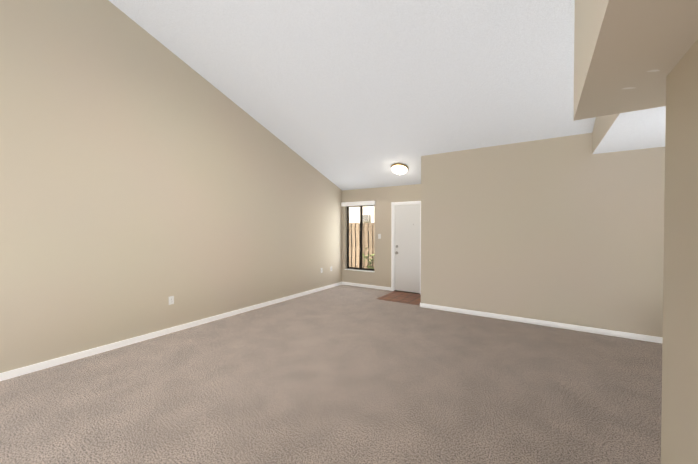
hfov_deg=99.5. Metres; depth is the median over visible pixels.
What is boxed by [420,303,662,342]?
baseboard
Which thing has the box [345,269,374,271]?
window sill
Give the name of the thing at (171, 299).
electrical outlet
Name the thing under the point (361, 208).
window
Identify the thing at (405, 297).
floor
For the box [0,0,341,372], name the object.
wall
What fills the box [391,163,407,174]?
ceiling light
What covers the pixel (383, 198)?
wall
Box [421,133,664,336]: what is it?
wall
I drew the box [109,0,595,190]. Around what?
ceiling
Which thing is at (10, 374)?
baseboard
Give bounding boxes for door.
[391,201,420,293]
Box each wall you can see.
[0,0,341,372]
[342,184,420,286]
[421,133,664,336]
[574,0,608,116]
[592,113,619,153]
[661,39,697,463]
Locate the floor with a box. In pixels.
[377,291,420,304]
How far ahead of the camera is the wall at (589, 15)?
1.48 m
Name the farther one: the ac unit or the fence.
the ac unit
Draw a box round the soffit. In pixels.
[574,0,697,120]
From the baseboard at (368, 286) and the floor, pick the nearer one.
the floor
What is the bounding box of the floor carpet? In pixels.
[0,285,661,463]
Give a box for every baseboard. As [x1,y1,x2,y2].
[0,282,342,380]
[343,282,390,290]
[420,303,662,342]
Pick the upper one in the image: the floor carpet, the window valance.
the window valance
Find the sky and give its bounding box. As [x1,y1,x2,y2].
[349,206,373,223]
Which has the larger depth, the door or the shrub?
the shrub
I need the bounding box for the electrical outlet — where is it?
[169,296,173,304]
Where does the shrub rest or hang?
on the ground
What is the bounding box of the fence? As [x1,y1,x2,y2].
[349,223,373,268]
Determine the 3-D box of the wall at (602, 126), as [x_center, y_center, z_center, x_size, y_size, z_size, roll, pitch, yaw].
[3.186,-1.782,2.570,1.334,1.415,2.906,0,1,33]
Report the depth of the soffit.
1.21 m
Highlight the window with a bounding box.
[347,205,373,270]
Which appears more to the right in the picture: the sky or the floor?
the floor
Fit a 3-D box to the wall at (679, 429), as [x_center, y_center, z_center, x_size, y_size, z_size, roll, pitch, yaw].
[0.839,0.412,-0.910,1.427,2.260,4.631,0,1,33]
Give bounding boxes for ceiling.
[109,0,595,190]
[593,106,665,153]
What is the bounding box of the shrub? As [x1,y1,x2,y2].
[363,247,373,268]
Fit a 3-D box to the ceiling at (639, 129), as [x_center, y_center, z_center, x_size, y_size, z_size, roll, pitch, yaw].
[3.187,-1.073,2.579,1.332,0.004,2.906,0,1,33]
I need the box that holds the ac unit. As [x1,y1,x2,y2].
[363,214,369,221]
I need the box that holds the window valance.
[341,201,374,206]
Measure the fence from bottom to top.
1.862 m
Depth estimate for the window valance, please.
7.39 m

